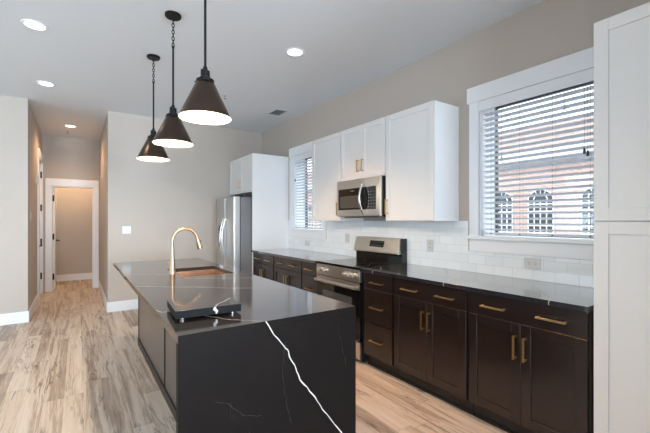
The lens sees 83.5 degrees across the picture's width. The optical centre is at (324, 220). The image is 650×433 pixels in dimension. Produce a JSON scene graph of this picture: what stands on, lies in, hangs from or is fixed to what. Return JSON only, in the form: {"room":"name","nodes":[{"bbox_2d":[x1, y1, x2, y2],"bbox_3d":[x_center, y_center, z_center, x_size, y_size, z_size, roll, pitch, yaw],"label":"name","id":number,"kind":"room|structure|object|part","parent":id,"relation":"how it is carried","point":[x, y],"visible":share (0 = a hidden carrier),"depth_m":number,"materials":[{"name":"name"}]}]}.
{"room":"kitchen","nodes":[
{"label":"kitchen","id":0,"kind":"room"},
{"bbox_2d":[29,103,41,307],"bbox_3d":[-5.180,-0.133,6.532,0.120,2.995,3.810,0,0,-34],"label":"wall","id":1,"kind":"structure","parent":0,"point":[35,135],"depth_m":5.53,"materials":[{"name":"beige paint"}]},
{"bbox_2d":[28,294,37,320],"bbox_3d":[-4.381,1.290,5.479,0.014,0.150,1.410,0,0,-34],"label":"baseboard","id":2,"kind":"structure","parent":1,"relation":"attached to","point":[35,302],"depth_m":5.39,"materials":[{"name":"white paint"}]},
{"bbox_2d":[35,176,38,183],"bbox_3d":[-4.611,-0.655,5.837,0.036,0.120,0.120,0,0,-34],"label":"door chime","id":3,"kind":"object","parent":1,"relation":"attached to","point":[36,177],"visible":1,"depth_m":5.79,"materials":[{"name":"white plastic"}]},
{"bbox_2d":[37,148,42,301],"bbox_3d":[-5.082,0.075,6.435,0.173,2.580,0.936,0,0,-34],"label":"door","id":4,"kind":"structure","parent":1,"relation":"in","point":[39,154],"depth_m":6.60,"materials":[{"name":"white paint"}]},
{"bbox_2d":[42,135,98,291],"bbox_3d":[-5.027,-0.133,7.235,0.925,2.995,0.120,0,0,-34],"label":"wall","id":5,"kind":"structure","parent":0,"point":[63,157],"depth_m":7.15,"materials":[{"name":"beige paint"}]},
{"bbox_2d":[45,178,98,291],"bbox_3d":[-5.194,0.278,7.510,0.866,2.175,0.809,0,0,-34],"label":"door frame","id":6,"kind":"structure","parent":5,"relation":"in","point":[50,183],"depth_m":7.13,"materials":[{"name":"white paint"}]},
{"bbox_2d":[55,187,91,274],"bbox_3d":[-5.788,-0.133,8.351,0.925,2.995,0.120,0,0,-34],"label":"wall","id":7,"kind":"structure","parent":0,"point":[73,205],"depth_m":8.31,"materials":[{"name":"beige paint"}]},
{"bbox_2d":[56,273,91,281],"bbox_3d":[-5.750,1.290,8.294,0.885,0.150,0.014,0,0,-34],"label":"baseboard","id":8,"kind":"structure","parent":7,"relation":"attached to","point":[80,276],"depth_m":8.30,"materials":[{"name":"white paint"}]},
{"bbox_2d":[99,116,106,298],"bbox_3d":[-4.317,-0.133,7.120,0.120,2.995,3.810,0,0,-34],"label":"wall","id":9,"kind":"structure","parent":0,"point":[103,139],"depth_m":6.30,"materials":[{"name":"beige paint"}]},
{"bbox_2d":[99,281,106,310],"bbox_3d":[-3.919,1.290,6.418,0.014,0.150,2.440,0,0,-34],"label":"baseboard","id":10,"kind":"structure","parent":9,"relation":"attached to","point":[100,286],"depth_m":6.07,"materials":[{"name":"white paint"}]},
{"bbox_2d":[0,95,261,313],"bbox_3d":[-4.131,-0.133,4.869,7.060,2.995,0.120,0,0,-34],"label":"wall","id":11,"kind":"structure","parent":0,"point":[156,199],"depth_m":5.63,"materials":[{"name":"beige paint"}]},
{"bbox_2d":[0,311,28,325],"bbox_3d":[-5.492,1.290,3.860,3.674,0.150,0.014,0,0,-34],"label":"baseboard","id":12,"kind":"structure","parent":11,"relation":"attached to","point":[17,317],"depth_m":4.80,"materials":[{"name":"white paint"}]},
{"bbox_2d":[107,299,137,312],"bbox_3d":[-2.601,1.290,5.830,1.529,0.150,0.014,0,0,-34],"label":"baseboard","id":13,"kind":"structure","parent":11,"relation":"attached to","point":[127,304],"depth_m":5.51,"materials":[{"name":"white paint"}]},
{"bbox_2d":[122,226,130,233],"bbox_3d":[-3.019,0.145,5.548,0.120,0.116,0.010,0,0,-34],"label":"light switch","id":14,"kind":"object","parent":11,"relation":"attached to","point":[125,229],"visible":1,"depth_m":5.54,"materials":[{"name":"white plastic"}]},
{"bbox_2d":[0,279,507,432],"bbox_3d":[-1.526,1.425,1.199,7.430,0.120,16.900,0,0,-34],"label":"floor","id":15,"kind":"structure","parent":0,"point":[77,366],"depth_m":2.98,"materials":[{"name":"brown wood"}]},
{"bbox_2d":[138,296,175,420],"bbox_3d":[-0.945,0.924,2.991,0.695,0.882,2.943,0,0,-34],"label":"base cabinet","id":16,"kind":"object","parent":15,"relation":"on","point":[157,346],"visible":0.05,"depth_m":3.01,"materials":[{"name":"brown wood"}]},
{"bbox_3d":[-1.645,0.888,3.423,0.005,0.809,1.416,0,0,-34],"label":"panel","id":17,"kind":"part","parent":16,"relation":"part of","materials":[{"name":"brown wood"}]},
{"bbox_3d":[-1.000,1.323,2.955,0.563,0.084,2.941,0,0,-34],"label":"trim","id":18,"kind":"part","parent":16,"relation":"part of","materials":[{"name":"brown wood"}]},
{"bbox_3d":[-0.953,0.888,2.409,0.005,0.809,0.991,0,0,-34],"label":"panel","id":19,"kind":"part","parent":16,"relation":"part of","materials":[{"name":"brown wood"}]},
{"bbox_2d":[114,258,355,432],"bbox_3d":[-1.048,0.907,2.907,0.891,0.916,2.990,0,0,-34],"label":"countertop","id":20,"kind":"structure","parent":16,"relation":"on","point":[284,362],"depth_m":1.72,"materials":[{"name":"black stone"}]},
{"bbox_2d":[168,227,202,273],"bbox_3d":[-1.216,0.255,3.177,0.283,0.392,0.107,0,0,-34],"label":"faucet","id":21,"kind":"object","parent":20,"relation":"on","point":[198,241],"visible":1,"depth_m":3.09,"materials":[{"name":"gold metal"}]},
{"bbox_2d":[176,269,225,276],"bbox_3d":[-1.122,0.587,3.256,0.479,0.205,0.629,0,0,-34],"label":"sink","id":22,"kind":"object","parent":20,"relation":"in","point":[210,271],"visible":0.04,"depth_m":3.53,"materials":[{"name":"brown metal"}]},
{"bbox_2d":[167,294,240,319],"bbox_3d":[-0.606,0.427,1.816,0.300,0.047,0.274,0,0,-30],"label":"board","id":23,"kind":"object","parent":20,"relation":"on","point":[182,308],"visible":1,"depth_m":1.75,"materials":[{"name":"stone"}]},
{"bbox_2d":[217,195,251,273],"bbox_3d":[-1.298,0.489,6.038,0.901,1.752,0.810,0,0,-34],"label":"refrigerator","id":24,"kind":"object","parent":15,"relation":"on","point":[234,214],"visible":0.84,"depth_m":5.61,"materials":[{"name":"silver metal"}]},
{"bbox_3d":[-1.677,0.470,6.018,0.100,1.670,0.417,0,0,-34],"label":"door","id":25,"kind":"part","parent":24,"relation":"part of","materials":[{"name":"silver metal"}]},
{"bbox_3d":[-1.651,0.285,5.834,0.087,0.631,0.026,0,0,-34],"label":"handle","id":26,"kind":"part","parent":24,"relation":"part of","materials":[{"name":"metal"}]},
{"bbox_3d":[-1.601,0.285,5.759,0.087,0.631,0.026,0,0,-34],"label":"handle","id":27,"kind":"part","parent":24,"relation":"part of","materials":[{"name":"metal"}]},
{"bbox_3d":[-1.447,0.470,5.681,0.100,1.670,0.387,0,0,-34],"label":"door","id":28,"kind":"part","parent":24,"relation":"part of","materials":[{"name":"silver metal"}]},
{"bbox_2d":[230,153,287,273],"bbox_3d":[-1.156,0.164,6.187,0.657,2.402,1.023,0,0,-34],"label":"tall cabinet","id":29,"kind":"object","parent":15,"relation":"on","point":[263,177],"visible":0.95,"depth_m":5.79,"materials":[{"name":"white paint"}]},
{"bbox_3d":[-1.531,-0.741,6.232,0.020,0.588,0.500,0,0,-34],"label":"door","id":30,"kind":"part","parent":29,"relation":"part of","materials":[{"name":"white paint"}]},
{"bbox_3d":[-1.252,-0.741,5.823,0.020,0.588,0.484,0,0,-34],"label":"door","id":31,"kind":"part","parent":29,"relation":"part of","materials":[{"name":"white paint"}]},
{"bbox_3d":[-0.860,0.164,5.782,0.624,2.402,0.020,0,0,-34],"label":"panel","id":32,"kind":"part","parent":29,"relation":"part of","materials":[{"name":"white paint"}]},
{"bbox_2d":[253,252,273,280],"bbox_3d":[-0.667,0.923,5.460,0.647,0.884,0.717,0,0,-34],"label":"base cabinet","id":33,"kind":"object","parent":15,"relation":"on","point":[263,265],"visible":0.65,"depth_m":5.25,"materials":[{"name":"brown wood"}]},
{"bbox_3d":[-0.997,0.941,5.447,0.020,0.612,0.347,0,0,-34],"label":"door","id":34,"kind":"part","parent":33,"relation":"part of","materials":[{"name":"brown wood"}]},
{"bbox_3d":[-0.898,0.558,5.302,0.020,0.146,0.697,0,0,-34],"label":"drawer","id":35,"kind":"part","parent":33,"relation":"part of","materials":[{"name":"brown wood"}]},
{"bbox_3d":[-0.800,0.941,5.157,0.020,0.612,0.347,0,0,-34],"label":"door","id":36,"kind":"part","parent":33,"relation":"part of","materials":[{"name":"brown wood"}]},
{"bbox_2d":[274,256,301,288],"bbox_3d":[-0.253,0.923,4.852,0.647,0.884,0.746,0,0,-34],"label":"base cabinet","id":37,"kind":"object","parent":15,"relation":"on","point":[286,271],"visible":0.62,"depth_m":4.65,"materials":[{"name":"brown wood"}]},
{"bbox_3d":[-0.587,0.941,4.845,0.020,0.612,0.362,0,0,-34],"label":"door","id":38,"kind":"part","parent":37,"relation":"part of","materials":[{"name":"brown wood"}]},
{"bbox_3d":[-0.484,0.558,4.694,0.020,0.146,0.726,0,0,-34],"label":"drawer","id":39,"kind":"part","parent":37,"relation":"part of","materials":[{"name":"brown wood"}]},
{"bbox_3d":[-0.381,0.941,4.544,0.020,0.612,0.362,0,0,-34],"label":"door","id":40,"kind":"part","parent":37,"relation":"part of","materials":[{"name":"brown wood"}]},
{"bbox_2d":[251,248,355,263],"bbox_3d":[-0.354,0.466,5.003,0.644,0.030,1.831,0,0,-34],"label":"countertop","id":41,"kind":"structure","parent":37,"relation":"on","point":[295,254],"depth_m":4.84,"materials":[{"name":"black stone"}]},
{"bbox_2d":[302,261,316,293],"bbox_3d":[0.058,0.923,4.397,0.647,0.884,0.348,0,0,-34],"label":"base cabinet","id":42,"kind":"object","parent":15,"relation":"on","point":[309,270],"visible":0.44,"depth_m":4.23,"materials":[{"name":"brown wood"}]},
{"bbox_3d":[-0.173,0.782,4.239,0.020,0.295,0.328,0,0,-34],"label":"drawer","id":43,"kind":"part","parent":42,"relation":"part of","materials":[{"name":"brown wood"}]},
{"bbox_3d":[-0.173,0.558,4.239,0.020,0.146,0.328,0,0,-34],"label":"drawer","id":44,"kind":"part","parent":42,"relation":"part of","materials":[{"name":"brown wood"}]},
{"bbox_2d":[314,236,406,361],"bbox_3d":[0.361,0.776,3.913,0.688,1.178,0.748,0,0,-34],"label":"range","id":45,"kind":"object","parent":15,"relation":"on","point":[342,280],"visible":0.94,"depth_m":3.79,"materials":[{"name":"silver metal"}]},
{"bbox_3d":[0.097,0.643,3.733,0.048,0.031,0.708,0,0,-34],"label":"handle","id":46,"kind":"part","parent":45,"relation":"part of","materials":[{"name":"silver metal"}]},
{"bbox_3d":[0.131,0.873,3.757,0.028,0.555,0.744,0,0,-34],"label":"oven door","id":47,"kind":"part","parent":45,"relation":"part of","materials":[{"name":"black glass"}]},
{"bbox_3d":[0.129,0.533,3.755,0.034,0.114,0.748,0,0,-34],"label":"control panel","id":48,"kind":"part","parent":45,"relation":"part of","materials":[{"name":"silver metal"}]},
{"bbox_3d":[0.130,1.238,3.756,0.030,0.163,0.744,0,0,-34],"label":"drawer","id":49,"kind":"part","parent":45,"relation":"part of","materials":[{"name":"silver metal"}]},
{"bbox_2d":[317,258,400,269],"bbox_3d":[0.352,0.459,3.907,0.566,0.024,0.748,0,0,-34],"label":"cooktop","id":50,"kind":"object","parent":45,"relation":"in","point":[350,263],"depth_m":3.86,"materials":[{"name":"black glass"}]},
{"bbox_2d":[364,272,398,377],"bbox_3d":[0.709,0.923,3.441,0.647,0.884,0.392,0,0,-34],"label":"base cabinet","id":51,"kind":"object","parent":15,"relation":"on","point":[378,289],"visible":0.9,"depth_m":3.25,"materials":[{"name":"brown wood"}]},
{"bbox_3d":[0.478,1.095,3.283,0.020,0.305,0.372,0,0,-34],"label":"drawer","id":52,"kind":"part","parent":51,"relation":"part of","materials":[{"name":"brown wood"}]},
{"bbox_3d":[0.478,0.782,3.283,0.020,0.295,0.372,0,0,-34],"label":"drawer","id":53,"kind":"part","parent":51,"relation":"part of","materials":[{"name":"brown wood"}]},
{"bbox_3d":[0.478,0.558,3.283,0.020,0.146,0.372,0,0,-34],"label":"drawer","id":54,"kind":"part","parent":51,"relation":"part of","materials":[{"name":"brown wood"}]},
{"bbox_2d":[394,278,473,414],"bbox_3d":[1.023,0.923,2.981,0.647,0.884,0.713,0,0,-34],"label":"base cabinet","id":55,"kind":"object","parent":15,"relation":"on","point":[431,322],"visible":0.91,"depth_m":2.77,"materials":[{"name":"brown wood"}]},
{"bbox_3d":[0.694,0.941,2.967,0.020,0.612,0.345,0,0,-34],"label":"door","id":56,"kind":"part","parent":55,"relation":"part of","materials":[{"name":"brown wood"}]},
{"bbox_3d":[0.753,0.778,2.833,0.034,0.145,0.011,0,0,-34],"label":"handle","id":57,"kind":"part","parent":55,"relation":"part of","materials":[{"name":"gold metal"}]},
{"bbox_3d":[0.786,0.778,2.783,0.034,0.145,0.011,0,0,-34],"label":"handle","id":58,"kind":"part","parent":55,"relation":"part of","materials":[{"name":"gold metal"}]},
{"bbox_3d":[0.792,0.558,2.823,0.020,0.146,0.693,0,0,-34],"label":"drawer","id":59,"kind":"part","parent":55,"relation":"part of","materials":[{"name":"brown wood"}]},
{"bbox_3d":[0.869,0.564,2.662,0.034,0.011,0.160,0,0,-34],"label":"handle","id":60,"kind":"part","parent":55,"relation":"part of","materials":[{"name":"gold metal"}]},
{"bbox_3d":[0.890,0.941,2.680,0.020,0.612,0.345,0,0,-34],"label":"door","id":61,"kind":"part","parent":55,"relation":"part of","materials":[{"name":"brown wood"}]},
{"bbox_2d":[469,291,593,432],"bbox_3d":[1.430,0.923,2.384,0.647,0.884,0.725,0,0,-34],"label":"base cabinet","id":62,"kind":"object","parent":15,"relation":"on","point":[531,365],"visible":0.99,"depth_m":2.17,"materials":[{"name":"brown wood"}]},
{"bbox_2d":[360,264,593,311],"bbox_3d":[1.117,0.466,2.847,0.644,0.030,1.850,0,0,-34],"label":"countertop","id":63,"kind":"structure","parent":62,"relation":"on","point":[578,298],"depth_m":2.57,"materials":[{"name":"black stone"}]},
{"bbox_3d":[1.080,0.564,2.353,0.034,0.011,0.160,0,0,-34],"label":"handle","id":64,"kind":"part","parent":62,"relation":"part of","materials":[{"name":"gold metal"}]},
{"bbox_3d":[1.100,0.941,2.372,0.020,0.612,0.351,0,0,-34],"label":"door","id":65,"kind":"part","parent":62,"relation":"part of","materials":[{"name":"brown wood"}]},
{"bbox_3d":[1.160,0.778,2.236,0.034,0.145,0.011,0,0,-34],"label":"handle","id":66,"kind":"part","parent":62,"relation":"part of","materials":[{"name":"gold metal"}]},
{"bbox_3d":[1.194,0.778,2.186,0.034,0.145,0.011,0,0,-34],"label":"handle","id":67,"kind":"part","parent":62,"relation":"part of","materials":[{"name":"gold metal"}]},
{"bbox_3d":[1.199,0.558,2.226,0.020,0.146,0.705,0,0,-34],"label":"drawer","id":68,"kind":"part","parent":62,"relation":"part of","materials":[{"name":"brown wood"}]},
{"bbox_3d":[1.278,0.564,2.062,0.034,0.011,0.160,0,0,-34],"label":"handle","id":69,"kind":"part","parent":62,"relation":"part of","materials":[{"name":"gold metal"}]},
{"bbox_3d":[1.299,0.941,2.080,0.020,0.612,0.351,0,0,-34],"label":"door","id":70,"kind":"part","parent":62,"relation":"part of","materials":[{"name":"brown wood"}]},
{"bbox_2d":[594,2,649,432],"bbox_3d":[1.853,0.166,1.799,0.628,2.398,0.685,0,0,-34],"label":"pantry cabinet","id":71,"kind":"object","parent":15,"relation":"on","point":[622,40],"visible":1,"depth_m":1.81,"materials":[{"name":"white paint"}]},
{"bbox_3d":[1.603,0.626,1.628,0.020,1.242,0.680,0,0,-34],"label":"door","id":72,"kind":"part","parent":71,"relation":"part of","materials":[{"name":"white paint"}]},
{"bbox_3d":[1.603,-0.514,1.628,0.020,1.032,0.680,0,0,-34],"label":"door","id":73,"kind":"part","parent":71,"relation":"part of","materials":[{"name":"white paint"}]},
{"bbox_2d":[0,0,543,140],"bbox_3d":[-1.526,-1.730,1.199,7.430,0.200,16.900,0,0,-34],"label":"ceiling","id":74,"kind":"structure","parent":0,"point":[94,52],"depth_m":3.45,"materials":[{"name":"white paint"}]},
{"bbox_2d":[20,19,48,30],"bbox_3d":[-2.417,-1.625,3.036,0.186,0.008,0.186,0,0,-34],"label":"recessed light","id":75,"kind":"object","parent":74,"relation":"in","point":[32,24],"visible":1,"depth_m":3.03,"materials":[{"name":"white paint"}]},
{"bbox_2d":[36,81,55,86],"bbox_3d":[-3.319,-1.625,4.333,0.186,0.008,0.186,0,0,-34],"label":"recessed light","id":76,"kind":"object","parent":74,"relation":"in","point":[44,83],"visible":1,"depth_m":4.32,"materials":[{"name":"white plastic"}]},
{"bbox_2d":[137,54,169,161],"bbox_3d":[-1.704,-1.119,3.621,0.300,1.022,0.300,0,0,-34],"label":"pendant light","id":77,"kind":"object","parent":74,"relation":"hanging from","point":[150,151],"visible":0.88,"depth_m":3.57,"materials":[{"name":"black metal"}]},
{"bbox_2d":[147,128,155,137],"bbox_3d":[-1.698,-0.867,3.618,0.114,0.098,0.116,0,0,-34],"label":"socket","id":78,"kind":"object","parent":77,"relation":"attached to","point":[153,132],"depth_m":3.60,"materials":[{"name":"black metal"}]},
{"bbox_3d":[-1.704,-1.143,3.621,0.021,0.485,0.020,0,0,-34],"label":"rod","id":79,"kind":"part","parent":77,"relation":"part of","materials":[{"name":"black metal"}]},
{"bbox_3d":[-1.704,-0.713,3.621,0.300,0.210,0.300,0,0,-34],"label":"lamp shade","id":80,"kind":"part","parent":77,"relation":"part of","materials":[{"name":"brown metal"}]},
{"bbox_3d":[-1.704,-1.492,3.621,0.020,0.247,0.020,0,0,11],"label":"chain","id":81,"kind":"part","parent":77,"relation":"part of","materials":[{"name":"black metal"}]},
{"bbox_2d":[152,10,192,147],"bbox_3d":[-1.203,-1.119,2.886,0.300,1.022,0.300,0,0,-34],"label":"pendant light","id":82,"kind":"object","parent":74,"relation":"hanging from","point":[172,132],"visible":1,"depth_m":2.85,"materials":[{"name":"black metal"}]},
{"bbox_2d":[165,105,177,116],"bbox_3d":[-1.197,-0.867,2.883,0.114,0.098,0.116,0,0,-34],"label":"socket","id":83,"kind":"object","parent":82,"relation":"attached to","point":[173,111],"depth_m":2.86,"materials":[{"name":"black metal"}]},
{"bbox_3d":[-1.203,-0.713,2.886,0.300,0.210,0.300,0,0,-34],"label":"lamp shade","id":84,"kind":"part","parent":82,"relation":"part of","materials":[{"name":"brown metal"}]},
{"bbox_3d":[-1.203,-1.492,2.886,0.020,0.247,0.020,0,0,11],"label":"chain","id":85,"kind":"part","parent":82,"relation":"part of","materials":[{"name":"black metal"}]},
{"bbox_3d":[-1.203,-1.143,2.886,0.021,0.485,0.020,0,0,-34],"label":"rod","id":86,"kind":"part","parent":82,"relation":"part of","materials":[{"name":"black metal"}]},
{"bbox_2d":[178,0,230,124],"bbox_3d":[-0.712,-1.119,2.165,0.300,1.022,0.300,0,0,-34],"label":"pendant light","id":87,"kind":"object","parent":74,"relation":"hanging from","point":[204,104],"visible":1,"depth_m":2.12,"materials":[{"name":"black metal"}]},
{"bbox_2d":[194,66,213,82],"bbox_3d":[-0.705,-0.867,2.162,0.114,0.098,0.116,0,0,-34],"label":"socket","id":88,"kind":"object","parent":87,"relation":"attached to","point":[205,73],"depth_m":2.14,"materials":[{"name":"black metal"}]},
{"bbox_3d":[-0.712,-0.713,2.165,0.300,0.210,0.300,0,0,-34],"label":"lamp shade","id":89,"kind":"part","parent":87,"relation":"part of","materials":[{"name":"brown metal"}]},
{"bbox_3d":[-0.712,-1.143,2.165,0.021,0.485,0.020,0,0,-34],"label":"rod","id":90,"kind":"part","parent":87,"relation":"part of","materials":[{"name":"black metal"}]},
{"bbox_2d":[267,109,287,115],"bbox_3d":[-0.712,-1.626,5.482,0.200,0.008,0.300,0,0,-34],"label":"ceiling vent","id":91,"kind":"object","parent":74,"relation":"in","point":[277,112],"visible":1,"depth_m":5.48,"materials":[{"name":"grey metal"}]},
{"bbox_2d":[270,110,285,114],"bbox_3d":[-0.712,-1.627,5.482,0.158,0.005,0.258,0,0,-34],"label":"grille","id":92,"kind":"object","parent":91,"relation":"attached to","point":[275,112],"depth_m":5.48,"materials":[{"name":"grey metal"}]},
{"bbox_2d":[285,47,304,56],"bbox_3d":[-0.290,-1.625,3.523,0.186,0.008,0.186,0,0,-34],"label":"recessed light","id":93,"kind":"object","parent":74,"relation":"in","point":[295,52],"visible":1,"depth_m":3.52,"materials":[{"name":"white plastic"}]},
{"bbox_2d":[262,0,649,287],"bbox_3d":[2.474,-0.133,1.687,0.270,2.995,13.000,0,0,-34],"label":"wall","id":94,"kind":"structure","parent":0,"point":[545,31],"depth_m":3.26,"materials":[{"name":"beige paint"}]},
{"bbox_2d":[288,141,326,239],"bbox_3d":[-0.178,-0.445,5.531,0.302,1.420,1.048,0,0,-34],"label":"window","id":95,"kind":"structure","parent":94,"relation":"in","point":[310,233],"depth_m":5.83,"materials":[{"name":"white paint"}]},
{"bbox_2d":[292,151,321,228],"bbox_3d":[-0.246,-0.451,5.484,0.086,1.137,0.856,0,0,-34],"label":"window blind","id":96,"kind":"object","parent":95,"relation":"attached to","point":[307,154],"visible":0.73,"depth_m":5.60,"materials":[{"name":"white paint"}]},
{"bbox_3d":[-0.233,0.109,5.493,0.050,0.018,0.820,0,0,-34],"label":"rail","id":97,"kind":"part","parent":96,"relation":"part of","materials":[{"name":"white plastic"}]},
{"bbox_3d":[-0.199,0.145,5.517,0.252,0.030,1.048,0,0,-34],"label":"sill","id":98,"kind":"part","parent":95,"relation":"part of","materials":[{"name":"white paint"}]},
{"bbox_3d":[-0.070,-0.439,5.605,0.040,1.138,0.836,0,0,-34],"label":"frame","id":99,"kind":"part","parent":95,"relation":"part of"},
{"bbox_2d":[312,132,362,220],"bbox_3d":[0.132,-0.512,4.543,0.381,1.030,0.613,0,0,-34],"label":"upper cabinet","id":100,"kind":"object","parent":94,"relation":"attached to","point":[326,151],"visible":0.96,"depth_m":4.45,"materials":[{"name":"white paint"}]},
{"bbox_3d":[0.011,-0.512,4.460,0.020,1.026,0.606,0,0,-34],"label":"door","id":101,"kind":"part","parent":100,"relation":"part of","materials":[{"name":"white paint"}]},
{"bbox_2d":[341,117,385,180],"bbox_3d":[0.515,-0.737,3.982,0.381,0.580,0.736,0,0,-34],"label":"upper cabinet","id":102,"kind":"object","parent":94,"relation":"attached to","point":[363,147],"visible":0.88,"depth_m":3.85,"materials":[{"name":"white paint"}]},
{"bbox_3d":[0.290,-0.737,4.051,0.020,0.576,0.364,0,0,-34],"label":"door","id":103,"kind":"part","parent":102,"relation":"part of","materials":[{"name":"white paint"}]},
{"bbox_2d":[337,176,385,217],"bbox_3d":[0.469,-0.234,3.951,0.468,0.413,0.720,0,0,-34],"label":"microwave","id":104,"kind":"object","parent":102,"relation":"attached to","point":[364,197],"visible":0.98,"depth_m":3.76,"materials":[{"name":"silver metal"}]},
{"bbox_3d":[0.272,-0.201,3.953,0.001,0.131,0.365,0,0,-34],"label":"viewing pane","id":105,"kind":"part","parent":104,"relation":"part of","materials":[{"name":"black glass"}]},
{"bbox_3d":[0.375,-0.231,3.747,0.081,0.337,0.026,0,0,-34],"label":"handle","id":106,"kind":"part","parent":104,"relation":"part of","materials":[{"name":"metal"}]},
{"bbox_3d":[0.458,-0.231,3.682,0.002,0.231,0.164,0,0,-34],"label":"control panel","id":107,"kind":"part","parent":104,"relation":"part of","materials":[{"name":"black glass"}]},
{"bbox_3d":[0.497,-0.737,3.748,0.020,0.576,0.364,0,0,-34],"label":"door","id":108,"kind":"part","parent":102,"relation":"part of","materials":[{"name":"white paint"}]},
{"bbox_2d":[385,100,458,220],"bbox_3d":[0.889,-0.512,3.433,0.381,1.030,0.586,0,0,-34],"label":"upper cabinet","id":109,"kind":"object","parent":94,"relation":"attached to","point":[422,141],"visible":1,"depth_m":3.25,"materials":[{"name":"white paint"}]},
{"bbox_3d":[0.768,-0.512,3.350,0.020,1.026,0.579,0,0,-34],"label":"door","id":110,"kind":"part","parent":109,"relation":"part of","materials":[{"name":"white paint"}]},
{"bbox_2d":[288,221,593,287],"bbox_3d":[0.655,0.227,4.107,0.010,0.448,4.449,0,0,-34],"label":"backsplash","id":111,"kind":"structure","parent":94,"relation":"attached to","point":[451,243],"depth_m":3.40,"materials":[{"name":"white tile"}]},
{"bbox_2d":[345,233,348,242],"bbox_3d":[0.281,0.223,4.637,0.009,0.120,0.084,0,0,-34],"label":"wall outlet","id":112,"kind":"object","parent":111,"relation":"attached to","point":[346,234],"visible":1,"depth_m":4.63,"materials":[{"name":"white plastic"}]},
{"bbox_2d":[427,239,433,251],"bbox_3d":[1.026,0.244,3.546,0.009,0.120,0.084,0,0,-34],"label":"wall outlet","id":113,"kind":"object","parent":111,"relation":"attached to","point":[430,243],"visible":1,"depth_m":3.54,"materials":[{"name":"white plastic"}]},
{"bbox_2d":[524,257,540,269],"bbox_3d":[1.565,0.324,2.755,0.009,0.084,0.120,0,0,-34],"label":"wall outlet","id":114,"kind":"object","parent":111,"relation":"attached to","point":[530,263],"visible":1,"depth_m":2.75,"materials":[{"name":"white plastic"}]},
{"bbox_2d":[467,47,593,259],"bbox_3d":[1.669,-0.445,2.822,0.302,1.420,1.110,0,0,-34],"label":"window","id":115,"kind":"structure","parent":94,"relation":"in","point":[565,247],"depth_m":2.96,"materials":[{"name":"white paint"}]},
{"bbox_3d":[1.653,0.145,2.802,0.252,0.030,1.096,0,0,-34],"label":"sill","id":116,"kind":"part","parent":115,"relation":"part of","materials":[{"name":"white paint"}]},
{"bbox_2d":[479,68,593,237],"bbox_3d":[1.605,-0.451,2.769,0.086,1.137,0.904,0,0,-34],"label":"window blind","id":117,"kind":"object","parent":115,"relation":"attached to","point":[581,77],"visible":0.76,"depth_m":2.74,"materials":[{"name":"white paint"}]},
{"bbox_3d":[1.437,-0.740,2.965,0.002,0.410,0.002,0,0,-34],"label":"pull cord","id":118,"kind":"part","parent":117,"relation":"part of","materials":[{"name":"white fabric"}]},
{"bbox_3d":[1.618,0.109,2.778,0.050,0.018,0.868,0,0,-34],"label":"rail","id":119,"kind":"part","parent":117,"relation":"part of","materials":[{"name":"white plastic"}]},
{"bbox_3d":[1.618,-0.432,2.779,0.055,1.065,0.718,0,0,-34],"label":"ladder cord","id":120,"kind":"part","parent":117,"relation":"part of","materials":[{"name":"white fabric"}]},
{"bbox_3d":[1.767,-0.720,2.482,0.002,0.450,0.002,0,0,-34],"label":"pull cord","id":121,"kind":"part","parent":117,"relation":"part of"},
{"bbox_3d":[1.782,-0.439,2.890,0.040,1.138,0.884,0,0,-34],"label":"frame","id":122,"kind":"part","parent":115,"relation":"part of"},
{"label":"outside","id":123,"kind":"structure","parent":0,"visible":0},
{"bbox_3d":[17.636,1.540,30.182,56.850,0.250,90.000,0,0,-34],"label":"ground","id":124,"kind":"structure","parent":123,"visible":0},
{"bbox_2d":[308,116,594,238],"bbox_3d":[6.580,-1.285,23.853,6.250,5.400,56.000,0,0,-34],"label":"brick building","id":125,"kind":"structure","parent":124,"relation":"on","point":[586,118],"depth_m":15.01,"materials":[{"name":"brick"}]},
{"bbox_3d":[4.101,-2.755,22.163,0.249,0.400,56.000,0,0,-34],"label":"cornice","id":126,"kind":"part","parent":125,"relation":"part of","materials":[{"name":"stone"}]}
]}

